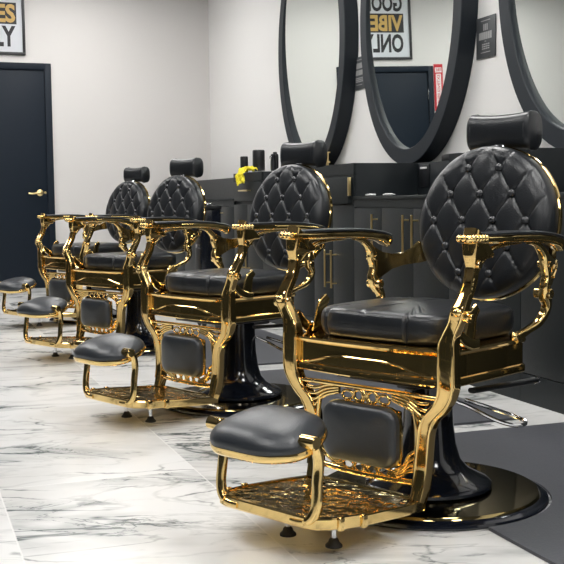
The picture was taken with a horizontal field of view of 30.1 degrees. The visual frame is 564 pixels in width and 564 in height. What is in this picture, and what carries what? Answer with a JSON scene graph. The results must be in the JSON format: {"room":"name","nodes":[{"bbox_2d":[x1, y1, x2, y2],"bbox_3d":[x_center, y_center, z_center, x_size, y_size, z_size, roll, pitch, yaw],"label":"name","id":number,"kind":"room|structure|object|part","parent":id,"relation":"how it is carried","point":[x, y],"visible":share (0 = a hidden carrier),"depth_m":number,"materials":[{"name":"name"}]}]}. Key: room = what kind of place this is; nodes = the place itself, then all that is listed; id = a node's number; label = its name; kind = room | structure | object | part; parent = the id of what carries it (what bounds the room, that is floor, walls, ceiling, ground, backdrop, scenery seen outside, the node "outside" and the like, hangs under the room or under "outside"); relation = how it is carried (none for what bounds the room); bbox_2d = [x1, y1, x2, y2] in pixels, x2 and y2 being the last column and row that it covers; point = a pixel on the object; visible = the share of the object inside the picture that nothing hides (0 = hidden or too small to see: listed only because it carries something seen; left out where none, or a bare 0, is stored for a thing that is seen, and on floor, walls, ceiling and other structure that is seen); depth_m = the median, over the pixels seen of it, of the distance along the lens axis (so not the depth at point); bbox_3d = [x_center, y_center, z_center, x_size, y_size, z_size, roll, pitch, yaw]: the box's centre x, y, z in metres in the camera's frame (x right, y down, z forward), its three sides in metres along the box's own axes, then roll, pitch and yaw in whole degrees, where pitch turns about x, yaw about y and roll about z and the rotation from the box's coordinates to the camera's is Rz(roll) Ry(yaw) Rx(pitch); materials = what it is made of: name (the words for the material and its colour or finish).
{"room":"salon","nodes":[
{"label":"salon","id":0,"kind":"room"},
{"bbox_2d":[0,0,210,286],"bbox_3d":[-2.819,-1.389,9.487,4.480,2.950,0.100,-2,5,-20],"label":"wall","id":1,"kind":"structure","parent":0,"point":[130,78],"depth_m":9.88,"materials":[{"name":"white paint"}]},
{"bbox_2d":[0,0,25,54],"bbox_3d":[-2.631,-2.434,9.411,0.630,0.770,0.025,-2,5,-20],"label":"framed poster","id":2,"kind":"object","parent":1,"relation":"attached to","point":[12,12],"visible":1,"depth_m":9.49,"materials":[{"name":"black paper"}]},
{"bbox_2d":[0,62,56,287],"bbox_3d":[-2.624,-0.953,9.536,1.089,2.067,0.122,-2,5,-20],"label":"door","id":3,"kind":"structure","parent":1,"relation":"in","point":[26,125],"depth_m":9.62,"materials":[{"name":"black paint"}]},
{"bbox_3d":[-2.245,-0.820,9.649,0.168,0.062,0.056,-2,5,-20],"label":"handle","id":4,"kind":"part","parent":3,"relation":"part of","materials":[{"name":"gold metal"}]},
{"bbox_2d":[0,287,563,563],"bbox_3d":[-0.640,0.566,3.704,4.680,0.100,12.700,-2,5,-20],"label":"floor","id":5,"kind":"structure","parent":0,"point":[82,482],"depth_m":2.94,"materials":[{"name":"stone"}]},
{"bbox_2d":[0,167,149,325],"bbox_3d":[-1.375,-0.252,6.987,0.630,1.036,1.130,4,6,45],"label":"barber chair","id":6,"kind":"object","parent":5,"relation":"on","point":[130,198],"visible":0.69,"depth_m":7.05,"materials":[{"name":"gold metal"}]},
{"bbox_3d":[-1.604,0.025,6.566,0.043,0.031,0.031,4,6,45],"label":"pivot knob","id":7,"kind":"part","parent":6,"relation":"part of","materials":[{"name":"gold metal"}]},
{"bbox_3d":[-1.578,-0.137,7.112,0.153,0.660,0.140,4,6,45],"label":"arm post","id":8,"kind":"part","parent":6,"relation":"part of","materials":[{"name":"gold metal"}]},
{"bbox_3d":[-1.448,0.055,6.935,0.464,0.230,0.015,4,6,45],"label":"calf frame","id":9,"kind":"part","parent":6,"relation":"part of","materials":[{"name":"gold metal"}]},
{"bbox_3d":[-1.488,-0.436,7.260,0.053,0.055,0.452,4,6,45],"label":"armrest","id":10,"kind":"part","parent":6,"relation":"part of","materials":[{"name":"gold metal"}]},
{"bbox_2d":[52,242,123,256],"bbox_3d":[-1.301,-0.224,7.063,0.432,0.082,0.400,4,6,45],"label":"seat cushion","id":11,"kind":"object","parent":6,"relation":"on","point":[96,247],"depth_m":6.92,"materials":[{"name":"black leather"}]},
{"bbox_3d":[-1.258,-0.116,6.793,0.153,0.660,0.140,4,6,45],"label":"arm post","id":12,"kind":"part","parent":6,"relation":"part of","materials":[{"name":"gold metal"}]},
{"bbox_3d":[-1.260,0.236,7.135,0.592,0.018,0.592,4,6,45],"label":"plate","id":13,"kind":"part","parent":6,"relation":"part of","materials":[{"name":"gold metal"}]},
{"bbox_3d":[-1.090,-0.410,6.864,0.053,0.055,0.452,4,6,45],"label":"armrest","id":14,"kind":"part","parent":6,"relation":"part of","materials":[{"name":"gold metal"}]},
{"bbox_3d":[-1.079,-0.485,7.269,0.432,0.430,0.134,4,6,45],"label":"backrest","id":15,"kind":"part","parent":6,"relation":"part of","materials":[{"name":"black leather"}]},
{"bbox_2d":[17,157,205,358],"bbox_3d":[-0.890,-0.147,5.567,0.630,1.036,1.130,4,6,43],"label":"barber chair","id":16,"kind":"object","parent":5,"relation":"on","point":[179,197],"visible":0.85,"depth_m":5.57,"materials":[{"name":"gold metal"}]},
{"bbox_3d":[-1.107,0.130,5.141,0.043,0.031,0.031,4,6,43],"label":"pivot knob","id":17,"kind":"part","parent":16,"relation":"part of","materials":[{"name":"gold metal"}]},
{"bbox_3d":[-1.079,0.301,5.397,0.352,0.037,0.353,4,6,43],"label":"relief panel","id":18,"kind":"part","parent":16,"relation":"part of","materials":[{"name":"gold metal"}]},
{"bbox_3d":[-1.096,-0.032,5.687,0.153,0.660,0.140,4,6,43],"label":"arm post","id":19,"kind":"part","parent":16,"relation":"part of","materials":[{"name":"gold metal"}]},
{"bbox_3d":[-0.970,-0.010,5.492,0.411,0.031,0.018,4,6,43],"label":"apron molding","id":20,"kind":"part","parent":16,"relation":"part of","materials":[{"name":"gold metal"}]},
{"bbox_3d":[-0.961,0.160,5.513,0.464,0.230,0.015,4,6,43],"label":"calf frame","id":21,"kind":"part","parent":16,"relation":"part of","materials":[{"name":"gold metal"}]},
{"bbox_3d":[-1.010,-0.330,5.838,0.053,0.055,0.452,4,6,43],"label":"armrest","id":22,"kind":"part","parent":16,"relation":"part of","materials":[{"name":"gold metal"}]},
{"bbox_2d":[83,251,175,269],"bbox_3d":[-0.818,-0.119,5.646,0.432,0.082,0.400,4,6,43],"label":"seat cushion","id":23,"kind":"object","parent":16,"relation":"on","point":[111,260],"depth_m":5.52,"materials":[{"name":"black leather"}]},
{"bbox_3d":[-0.767,-0.011,5.376,0.153,0.660,0.140,4,6,43],"label":"arm post","id":24,"kind":"part","parent":16,"relation":"part of","materials":[{"name":"gold metal"}]},
{"bbox_3d":[-0.778,0.340,5.718,0.592,0.018,0.592,4,6,43],"label":"plate","id":25,"kind":"part","parent":16,"relation":"part of","materials":[{"name":"gold metal"}]},
{"bbox_3d":[-0.602,-0.305,5.452,0.053,0.055,0.452,4,6,43],"label":"armrest","id":26,"kind":"part","parent":16,"relation":"part of","materials":[{"name":"gold metal"}]},
{"bbox_3d":[-0.602,-0.380,5.857,0.432,0.430,0.134,4,6,43],"label":"backrest","id":27,"kind":"part","parent":16,"relation":"part of","materials":[{"name":"black leather"}]},
{"bbox_2d":[153,198,235,270],"bbox_3d":[-0.641,-0.293,8.860,0.416,0.810,2.678,-2,5,-20],"label":"base cabinet","id":28,"kind":"object","parent":5,"relation":"on","point":[227,205],"visible":0.19,"depth_m":7.77,"materials":[{"name":"black laminate"}]},
{"bbox_3d":[-1.135,-0.383,9.739,0.018,0.633,0.677,-2,5,-20],"label":"door","id":29,"kind":"part","parent":28,"relation":"part of","materials":[{"name":"black laminate"}]},
{"bbox_3d":[-0.916,-0.339,9.140,0.018,0.633,0.597,-2,5,-20],"label":"door","id":30,"kind":"part","parent":28,"relation":"part of","materials":[{"name":"black laminate"}]},
{"bbox_3d":[-0.710,-0.298,8.578,0.018,0.633,0.597,-2,5,-20],"label":"door","id":31,"kind":"part","parent":28,"relation":"part of","materials":[{"name":"black laminate"}]},
{"bbox_2d":[206,198,233,200],"bbox_3d":[-0.630,-0.688,8.835,0.382,0.018,2.678,-2,5,-20],"label":"countertop","id":32,"kind":"structure","parent":28,"relation":"on","point":[232,199],"depth_m":7.81,"materials":[{"name":"black laminate"}]},
{"bbox_3d":[-0.796,-0.652,8.776,0.017,0.038,2.678,-2,5,-20],"label":"rail","id":33,"kind":"part","parent":28,"relation":"part of","materials":[{"name":"black laminate"}]},
{"bbox_3d":[-0.388,-0.233,7.697,0.018,0.633,0.317,-2,5,-20],"label":"door","id":34,"kind":"part","parent":28,"relation":"part of","materials":[{"name":"black laminate"}]},
{"bbox_2d":[73,140,332,422],"bbox_3d":[-0.286,-0.034,4.024,1.130,1.036,0.630,-5,6,-43],"label":"barber chair","id":35,"kind":"object","parent":5,"relation":"on","point":[237,300],"visible":0.9,"depth_m":4.00,"materials":[{"name":"gold metal"}]},
{"bbox_3d":[-0.731,0.229,3.826,0.031,0.031,0.043,-5,6,-43],"label":"pivot knob","id":36,"kind":"part","parent":35,"relation":"part of","materials":[{"name":"gold metal"}]},
{"bbox_3d":[-0.530,0.243,3.611,0.031,0.031,0.043,-5,6,-43],"label":"pivot knob","id":37,"kind":"part","parent":35,"relation":"part of","materials":[{"name":"gold metal"}]},
{"bbox_3d":[-0.486,0.414,3.865,0.353,0.037,0.352,-5,6,-43],"label":"relief panel","id":38,"kind":"part","parent":35,"relation":"part of","materials":[{"name":"gold metal"}]},
{"bbox_3d":[-0.484,0.081,4.156,0.140,0.660,0.153,-5,6,-43],"label":"arm post","id":39,"kind":"part","parent":35,"relation":"part of","materials":[{"name":"gold metal"}]},
{"bbox_3d":[-0.371,0.103,3.953,0.018,0.031,0.411,-5,6,-43],"label":"apron molding","id":40,"kind":"part","parent":35,"relation":"part of","materials":[{"name":"gold metal"}]},
{"bbox_3d":[-0.361,0.273,3.974,0.015,0.230,0.464,-5,6,-43],"label":"calf frame","id":41,"kind":"part","parent":35,"relation":"part of","materials":[{"name":"gold metal"}]},
{"bbox_3d":[-0.388,-0.218,4.301,0.452,0.055,0.053,-5,6,-43],"label":"armrest","id":42,"kind":"part","parent":35,"relation":"part of","materials":[{"name":"gold metal"}]},
{"bbox_2d":[165,268,285,295],"bbox_3d":[-0.209,-0.005,4.097,0.400,0.082,0.432,-5,6,-43],"label":"seat cushion","id":43,"kind":"object","parent":35,"relation":"on","point":[205,282],"depth_m":3.96,"materials":[{"name":"black leather"}]},
{"bbox_3d":[-0.175,0.103,3.825,0.140,0.660,0.153,-5,6,-43],"label":"arm post","id":44,"kind":"part","parent":35,"relation":"part of","materials":[{"name":"gold metal"}]},
{"bbox_3d":[-0.167,0.454,4.167,0.592,0.018,0.592,-5,6,-43],"label":"plate","id":45,"kind":"part","parent":35,"relation":"part of","materials":[{"name":"gold metal"}]},
{"bbox_3d":[0.005,0.167,4.023,0.291,0.027,0.025,-5,6,-42],"label":"recline lever","id":46,"kind":"part","parent":35,"relation":"part of","materials":[{"name":"black plastic"}]},
{"bbox_3d":[-0.013,0.242,4.154,0.219,0.084,0.084,1,5,17],"label":"pump lever","id":47,"kind":"part","parent":35,"relation":"part of","materials":[{"name":"silver metal"}]},
{"bbox_3d":[-0.005,-0.190,3.891,0.452,0.055,0.053,-5,6,-43],"label":"armrest","id":48,"kind":"part","parent":35,"relation":"part of","materials":[{"name":"gold metal"}]},
{"bbox_3d":[0.021,-0.266,4.295,0.134,0.430,0.432,-5,6,-43],"label":"backrest","id":49,"kind":"part","parent":35,"relation":"part of","materials":[{"name":"black leather"}]},
{"bbox_2d":[195,206,220,325],"bbox_3d":[-0.466,-0.101,6.654,0.143,0.764,0.144,-2,5,-20],"label":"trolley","id":50,"kind":"object","parent":5,"relation":"on","point":[203,247],"visible":0.19,"depth_m":6.58,"materials":[{"name":"black plastic"}]},
{"bbox_3d":[-0.530,-0.125,6.628,0.004,0.180,0.120,-2,5,-20],"label":"drawer","id":51,"kind":"part","parent":50,"relation":"part of","materials":[{"name":"black plastic"}]},
{"bbox_2d":[164,329,282,368],"bbox_3d":[-0.291,0.346,5.768,0.760,0.008,1.440,-2,5,-20],"label":"floor mat","id":52,"kind":"object","parent":5,"relation":"on","point":[267,354],"visible":0.07,"depth_m":5.55,"materials":[{"name":"grey rubber"}]},
{"bbox_2d":[233,171,272,268],"bbox_3d":[-0.076,-0.266,7.307,0.416,0.985,0.618,-2,5,-20],"label":"base cabinet","id":53,"kind":"object","parent":5,"relation":"on","point":[244,193],"visible":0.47,"depth_m":7.21,"materials":[{"name":"black laminate"}]},
{"bbox_3d":[-0.280,-0.220,7.401,0.018,0.650,0.306,-2,5,-20],"label":"door","id":54,"kind":"part","parent":53,"relation":"part of","materials":[{"name":"black laminate"}]},
{"bbox_2d":[235,166,257,185],"bbox_3d":[-0.248,-0.728,7.183,0.112,0.138,0.194,-2,5,-20],"label":"cloth","id":55,"kind":"object","parent":53,"relation":"on","point":[239,176],"visible":1,"depth_m":7.16,"materials":[{"name":"yellow fabric"}]},
{"bbox_3d":[-0.233,-0.721,7.216,0.017,0.060,0.618,-2,5,-20],"label":"rail","id":56,"kind":"part","parent":53,"relation":"part of","materials":[{"name":"black laminate"}]},
{"bbox_3d":[-0.232,-0.623,7.224,0.018,0.132,0.614,-2,5,-20],"label":"drawer","id":57,"kind":"part","parent":53,"relation":"part of","materials":[{"name":"black laminate"}]},
{"bbox_3d":[-0.174,-0.198,7.111,0.018,0.650,0.306,-2,5,-20],"label":"door","id":58,"kind":"part","parent":53,"relation":"part of","materials":[{"name":"black laminate"}]},
{"bbox_3d":[-0.100,-0.759,7.267,0.275,0.003,0.590,-2,5,-20],"label":"paper sheet","id":59,"kind":"object","parent":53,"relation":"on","visible":0},
{"bbox_2d":[240,156,247,172],"bbox_3d":[-0.269,-0.833,7.467,0.056,0.118,0.056,-2,5,-20],"label":"container","id":60,"kind":"object","parent":59,"relation":"on","point":[243,159],"visible":0.7,"depth_m":7.44,"materials":[{"name":"black plastic"}]},
{"bbox_2d":[252,150,264,171],"bbox_3d":[-0.163,-0.843,7.334,0.086,0.156,0.086,-2,5,-20],"label":"canister","id":61,"kind":"object","parent":59,"relation":"on","point":[258,156],"visible":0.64,"depth_m":7.30,"materials":[{"name":"black plastic"}]},
{"bbox_2d":[270,154,276,170],"bbox_3d":[-0.060,-0.808,7.108,0.043,0.119,0.046,-2,5,-20],"label":"hair clipper","id":62,"kind":"object","parent":59,"relation":"on","point":[273,165],"visible":0.97,"depth_m":7.09,"materials":[{"name":"black plastic"}]},
{"bbox_2d":[273,152,278,168],"bbox_3d":[-0.047,-0.826,7.223,0.048,0.136,0.048,-2,5,-20],"label":"spray bottle","id":63,"kind":"object","parent":59,"relation":"on","point":[277,155],"visible":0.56,"depth_m":7.21,"materials":[{"name":"black plastic"}]},
{"bbox_2d":[263,260,314,331],"bbox_3d":[0.189,-0.126,6.592,0.416,0.810,0.918,-2,5,-20],"label":"base cabinet","id":64,"kind":"object","parent":5,"relation":"on","point":[304,299],"visible":0.02,"depth_m":6.27,"materials":[{"name":"black laminate"}]},
{"bbox_3d":[-0.042,-0.163,6.751,0.018,0.633,0.457,-2,5,-20],"label":"door","id":65,"kind":"part","parent":64,"relation":"part of","materials":[{"name":"black laminate"}]},
{"bbox_3d":[0.116,-0.131,6.320,0.018,0.633,0.457,-2,5,-20],"label":"door","id":66,"kind":"part","parent":64,"relation":"part of","materials":[{"name":"black laminate"}]},
{"bbox_2d":[197,161,448,198],"bbox_3d":[0.749,-0.175,6.009,0.239,0.985,8.990,-2,5,-20],"label":"ledge","id":67,"kind":"object","parent":5,"relation":"on","point":[214,188],"visible":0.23,"depth_m":8.92,"materials":[{"name":"black laminate"}]},
{"bbox_2d":[326,152,329,164],"bbox_3d":[0.240,-0.824,7.224,0.100,0.132,0.245,-2,5,-20],"label":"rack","id":68,"kind":"object","parent":67,"relation":"on","point":[328,161],"visible":0.16,"depth_m":7.13,"materials":[{"name":"metal"}]},
{"bbox_2d":[419,164,429,186],"bbox_3d":[0.755,-0.565,5.582,0.010,0.120,0.110,-2,5,-20],"label":"wall outlet","id":69,"kind":"object","parent":67,"relation":"attached to","point":[424,169],"visible":1,"depth_m":5.58,"materials":[{"name":"black plastic"}]},
{"bbox_2d":[441,153,455,160],"bbox_3d":[0.900,-0.639,5.374,0.095,0.036,0.180,-2,5,-20],"label":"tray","id":70,"kind":"object","parent":67,"relation":"on","point":[444,157],"visible":0.24,"depth_m":5.40,"materials":[{"name":"black plastic"}]},
{"bbox_2d":[210,369,516,425],"bbox_3d":[0.257,0.456,4.269,0.760,0.008,1.360,-2,5,-20],"label":"floor mat","id":71,"kind":"object","parent":5,"relation":"on","point":[462,415],"visible":0.03,"depth_m":4.19,"materials":[{"name":"grey rubber"}]},
{"bbox_2d":[313,163,417,310],"bbox_3d":[0.443,-0.162,5.888,0.416,0.985,0.568,-2,5,-20],"label":"base cabinet","id":72,"kind":"object","parent":5,"relation":"on","point":[334,265],"visible":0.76,"depth_m":5.65,"materials":[{"name":"black laminate"}]},
{"bbox_3d":[0.244,-0.114,5.970,0.018,0.650,0.281,-2,5,-20],"label":"door","id":73,"kind":"part","parent":72,"relation":"part of","materials":[{"name":"black laminate"}]},
{"bbox_3d":[0.252,-0.076,5.872,0.038,0.208,0.012,-2,5,-20],"label":"handle","id":74,"kind":"part","parent":72,"relation":"part of","materials":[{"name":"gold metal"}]},
{"bbox_3d":[0.282,-0.070,5.787,0.038,0.208,0.012,-2,5,-20],"label":"handle","id":75,"kind":"part","parent":72,"relation":"part of","materials":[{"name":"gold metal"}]},
{"bbox_3d":[0.287,-0.617,5.797,0.017,0.060,0.568,-2,5,-20],"label":"rail","id":76,"kind":"part","parent":72,"relation":"part of","materials":[{"name":"black laminate"}]},
{"bbox_3d":[0.277,-0.502,5.805,0.038,0.136,0.522,-2,5,-20],"label":"drawer","id":77,"kind":"part","parent":72,"relation":"part of","materials":[{"name":"black laminate"}]},
{"bbox_3d":[0.288,-0.508,5.805,0.017,0.152,0.568,-2,5,-20],"label":"filler rail","id":78,"kind":"part","parent":72,"relation":"part of","materials":[{"name":"black laminate"}]},
{"bbox_3d":[0.341,-0.095,5.704,0.018,0.650,0.281,-2,5,-20],"label":"door","id":79,"kind":"part","parent":72,"relation":"part of","materials":[{"name":"black laminate"}]},
{"bbox_3d":[0.355,-0.503,5.545,0.014,0.098,0.018,-2,5,-20],"label":"drawer pull","id":80,"kind":"part","parent":72,"relation":"part of","materials":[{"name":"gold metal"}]},
{"bbox_2d":[206,110,563,548],"bbox_3d":[0.280,0.065,2.669,0.630,1.036,1.130,4,6,44],"label":"barber chair","id":81,"kind":"object","parent":5,"relation":"on","point":[491,220],"visible":1,"depth_m":2.63,"materials":[{"name":"gold metal"}]},
{"bbox_3d":[-0.154,0.329,2.449,0.043,0.031,0.031,4,6,44],"label":"pivot knob","id":82,"kind":"part","parent":81,"relation":"part of","materials":[{"name":"gold metal"}]},
{"bbox_3d":[0.075,0.180,2.791,0.153,0.660,0.140,4,6,44],"label":"arm post","id":83,"kind":"part","parent":81,"relation":"part of","materials":[{"name":"gold metal"}]},
{"bbox_3d":[0.059,0.343,2.245,0.043,0.031,0.031,4,6,44],"label":"pivot knob","id":84,"kind":"part","parent":81,"relation":"part of","materials":[{"name":"gold metal"}]},
{"bbox_3d":[0.089,0.514,2.501,0.352,0.037,0.353,4,6,44],"label":"relief panel","id":85,"kind":"part","parent":81,"relation":"part of","materials":[{"name":"gold metal"}]},
{"bbox_3d":[0.116,0.557,2.361,0.013,0.042,0.013,4,6,44],"label":"foot stem","id":86,"kind":"part","parent":81,"relation":"part of","materials":[{"name":"silver metal"}]},
{"bbox_3d":[0.162,-0.118,2.941,0.053,0.055,0.452,4,6,44],"label":"armrest","id":87,"kind":"part","parent":81,"relation":"part of","materials":[{"name":"gold metal"}]},
{"bbox_3d":[0.199,0.203,2.595,0.411,0.031,0.018,4,6,44],"label":"apron molding","id":88,"kind":"part","parent":81,"relation":"part of","materials":[{"name":"gold metal"}]},
{"bbox_3d":[0.208,0.372,2.615,0.464,0.230,0.015,4,6,44],"label":"calf frame","id":89,"kind":"part","parent":81,"relation":"part of","materials":[{"name":"gold metal"}]},
{"bbox_2d":[321,297,513,344],"bbox_3d":[0.352,0.093,2.747,0.432,0.082,0.400,4,6,44],"label":"seat cushion","id":90,"kind":"object","parent":81,"relation":"on","point":[392,320],"depth_m":2.62,"materials":[{"name":"black leather"}]},
{"bbox_3d":[0.393,0.553,2.819,0.592,0.018,0.592,4,6,44],"label":"plate","id":91,"kind":"part","parent":81,"relation":"part of","materials":[{"name":"black metal"}]},
{"bbox_3d":[0.401,0.201,2.477,0.153,0.660,0.140,4,6,44],"label":"arm post","id":92,"kind":"part","parent":81,"relation":"part of","materials":[{"name":"gold metal"}]},
{"bbox_3d":[0.570,-0.168,2.956,0.432,0.430,0.134,4,6,44],"label":"backrest","id":93,"kind":"part","parent":81,"relation":"part of","materials":[{"name":"black leather"}]},
{"bbox_3d":[0.546,0.340,2.813,0.219,0.084,0.084,0,5,14],"label":"pump lever","id":94,"kind":"part","parent":81,"relation":"part of","materials":[{"name":"silver metal"}]},
{"bbox_3d":[0.570,0.265,2.684,0.025,0.027,0.291,4,6,45],"label":"recline lever","id":95,"kind":"part","parent":81,"relation":"part of","materials":[{"name":"black plastic"}]},
{"bbox_3d":[0.567,-0.093,2.551,0.053,0.055,0.452,4,6,44],"label":"armrest","id":96,"kind":"part","parent":81,"relation":"part of","materials":[{"name":"gold metal"}]},
{"bbox_2d":[353,195,448,300],"bbox_3d":[0.717,-0.020,5.150,0.416,0.810,1.018,-2,5,-20],"label":"base cabinet","id":97,"kind":"object","parent":5,"relation":"on","point":[398,215],"visible":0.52,"depth_m":5.08,"materials":[{"name":"black laminate"}]},
{"bbox_3d":[0.449,-0.064,5.411,0.018,0.633,0.337,-2,5,-20],"label":"door","id":98,"kind":"part","parent":97,"relation":"part of","materials":[{"name":"black laminate"}]},
{"bbox_3d":[0.462,-0.238,5.273,0.038,0.203,0.012,-2,5,-20],"label":"handle","id":99,"kind":"part","parent":97,"relation":"part of","materials":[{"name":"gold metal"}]},
{"bbox_3d":[0.562,-0.378,5.066,0.017,0.038,1.018,-2,5,-20],"label":"rail","id":100,"kind":"part","parent":97,"relation":"part of","materials":[{"name":"black laminate"}]},
{"bbox_2d":[353,195,426,199],"bbox_3d":[0.728,-0.415,5.125,0.382,0.018,1.018,-2,5,-20],"label":"countertop","id":101,"kind":"structure","parent":97,"relation":"on","point":[397,196],"depth_m":5.10,"materials":[{"name":"black stone"}]},
{"bbox_3d":[0.566,-0.041,5.092,0.018,0.633,0.339,-2,5,-20],"label":"door","id":102,"kind":"part","parent":97,"relation":"part of","materials":[{"name":"black laminate"}]},
{"bbox_3d":[0.580,-0.215,4.951,0.038,0.203,0.012,-2,5,-20],"label":"handle","id":103,"kind":"part","parent":97,"relation":"part of","materials":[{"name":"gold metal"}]},
{"bbox_3d":[0.612,-0.208,4.864,0.038,0.203,0.012,-2,5,-20],"label":"handle","id":104,"kind":"part","parent":97,"relation":"part of","materials":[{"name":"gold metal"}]},
{"bbox_3d":[0.682,-0.017,4.773,0.018,0.633,0.335,-2,5,-20],"label":"door","id":105,"kind":"part","parent":97,"relation":"part of","materials":[{"name":"black laminate"}]},
{"bbox_2d":[449,148,563,400],"bbox_3d":[0.988,-0.052,4.398,0.416,0.985,0.568,-2,5,-20],"label":"base cabinet","id":106,"kind":"object","parent":5,"relation":"on","point":[552,159],"visible":0.03,"depth_m":4.11,"materials":[{"name":"black laminate"}]},
{"bbox_3d":[0.789,-0.004,4.480,0.018,0.650,0.281,-2,5,-20],"label":"door","id":107,"kind":"part","parent":106,"relation":"part of","materials":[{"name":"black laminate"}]},
{"bbox_3d":[0.832,-0.507,4.307,0.017,0.060,0.568,-2,5,-20],"label":"rail","id":108,"kind":"part","parent":106,"relation":"part of","materials":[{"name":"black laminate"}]},
{"bbox_3d":[0.886,0.015,4.214,0.018,0.650,0.281,-2,5,-20],"label":"door","id":109,"kind":"part","parent":106,"relation":"part of","materials":[{"name":"black laminate"}]},
{"bbox_2d":[455,422,563,563],"bbox_3d":[0.847,0.563,2.817,0.870,0.008,1.520,-2,5,-20],"label":"floor mat","id":110,"kind":"object","parent":5,"relation":"on","point":[533,452],"visible":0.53,"depth_m":3.10,"materials":[{"name":"grey rubber"}]},
{"bbox_2d":[520,192,563,413],"bbox_3d":[1.278,0.090,3.666,0.382,0.810,1.018,-2,5,-20],"label":"base cabinet","id":111,"kind":"object","parent":5,"relation":"on","point":[543,348],"visible":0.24,"depth_m":3.93,"materials":[{"name":"black laminate"}]},
{"bbox_2d":[208,0,554,179],"bbox_3d":[1.492,-1.041,4.366,0.100,2.950,12.700,-2,5,-20],"label":"wall","id":112,"kind":"structure","parent":0,"point":[246,115],"depth_m":8.68,"materials":[{"name":"white paint"}]},
{"bbox_2d":[278,0,357,167],"bbox_3d":[0.235,-1.674,7.458,0.099,1.784,1.278,-2,5,-20],"label":"oval mirror","id":113,"kind":"object","parent":112,"relation":"attached to","point":[318,39],"visible":0.8,"depth_m":7.34,"materials":[{"name":"grey paint"}]},
{"bbox_2d":[284,0,338,142],"bbox_3d":[0.207,-1.673,7.448,0.037,1.591,1.089,-2,5,-20],"label":"mirror glass","id":114,"kind":"object","parent":113,"relation":"attached to","point":[311,27],"depth_m":7.46,"materials":[{"name":"white"}]},
{"bbox_2d":[355,57,364,89],"bbox_3d":[0.509,-1.367,6.874,0.008,0.210,0.184,-2,5,-20],"label":"wall plaque","id":115,"kind":"object","parent":112,"relation":"attached to","point":[359,83],"visible":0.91,"depth_m":6.87,"materials":[{"name":"grey"}]},
{"bbox_2d":[356,59,362,85],"bbox_3d":[0.506,-1.372,6.873,0.002,0.165,0.110,-2,5,-20],"label":"print","id":116,"kind":"object","parent":115,"relation":"attached to","point":[359,73],"depth_m":6.87,"materials":[{"name":"grey paper"}]},
{"bbox_2d":[360,0,477,162],"bbox_3d":[0.755,-1.569,6.037,0.099,1.784,1.278,-2,5,-20],"label":"oval mirror","id":117,"kind":"object","parent":112,"relation":"attached to","point":[417,55],"visible":0.98,"depth_m":5.98,"materials":[{"name":"grey paint"}]},
{"bbox_2d":[368,0,452,147],"bbox_3d":[0.727,-1.568,6.027,0.037,1.591,1.089,-2,5,-20],"label":"mirror glass","id":118,"kind":"object","parent":117,"relation":"attached to","point":[410,42],"depth_m":6.04,"materials":[{"name":"white"}]},
{"bbox_2d":[476,13,495,59],"bbox_3d":[1.049,-1.259,5.399,0.008,0.210,0.184,-2,5,-20],"label":"wall plaque","id":119,"kind":"object","parent":112,"relation":"attached to","point":[485,26],"visible":1,"depth_m":5.39,"materials":[{"name":"grey"}]},
{"bbox_2d":[479,19,491,53],"bbox_3d":[1.045,-1.263,5.398,0.002,0.165,0.122,-2,5,-20],"label":"print","id":120,"kind":"object","parent":119,"relation":"attached to","point":[485,25],"depth_m":5.40,"materials":[{"name":"grey paper"}]},
{"bbox_2d":[498,0,563,147],"bbox_3d":[1.311,-1.457,4.519,0.099,1.784,1.278,-2,5,-20],"label":"oval mirror","id":121,"kind":"object","parent":112,"relation":"attached to","point":[532,31],"visible":0.93,"depth_m":4.84,"materials":[{"name":"grey paint"}]},
{"bbox_2d":[512,0,563,125],"bbox_3d":[1.282,-1.456,4.509,0.037,1.591,1.089,-2,5,-20],"label":"mirror glass","id":122,"kind":"object","parent":121,"relation":"attached to","point":[537,25],"depth_m":4.83,"materials":[{"name":"white"}]}
]}

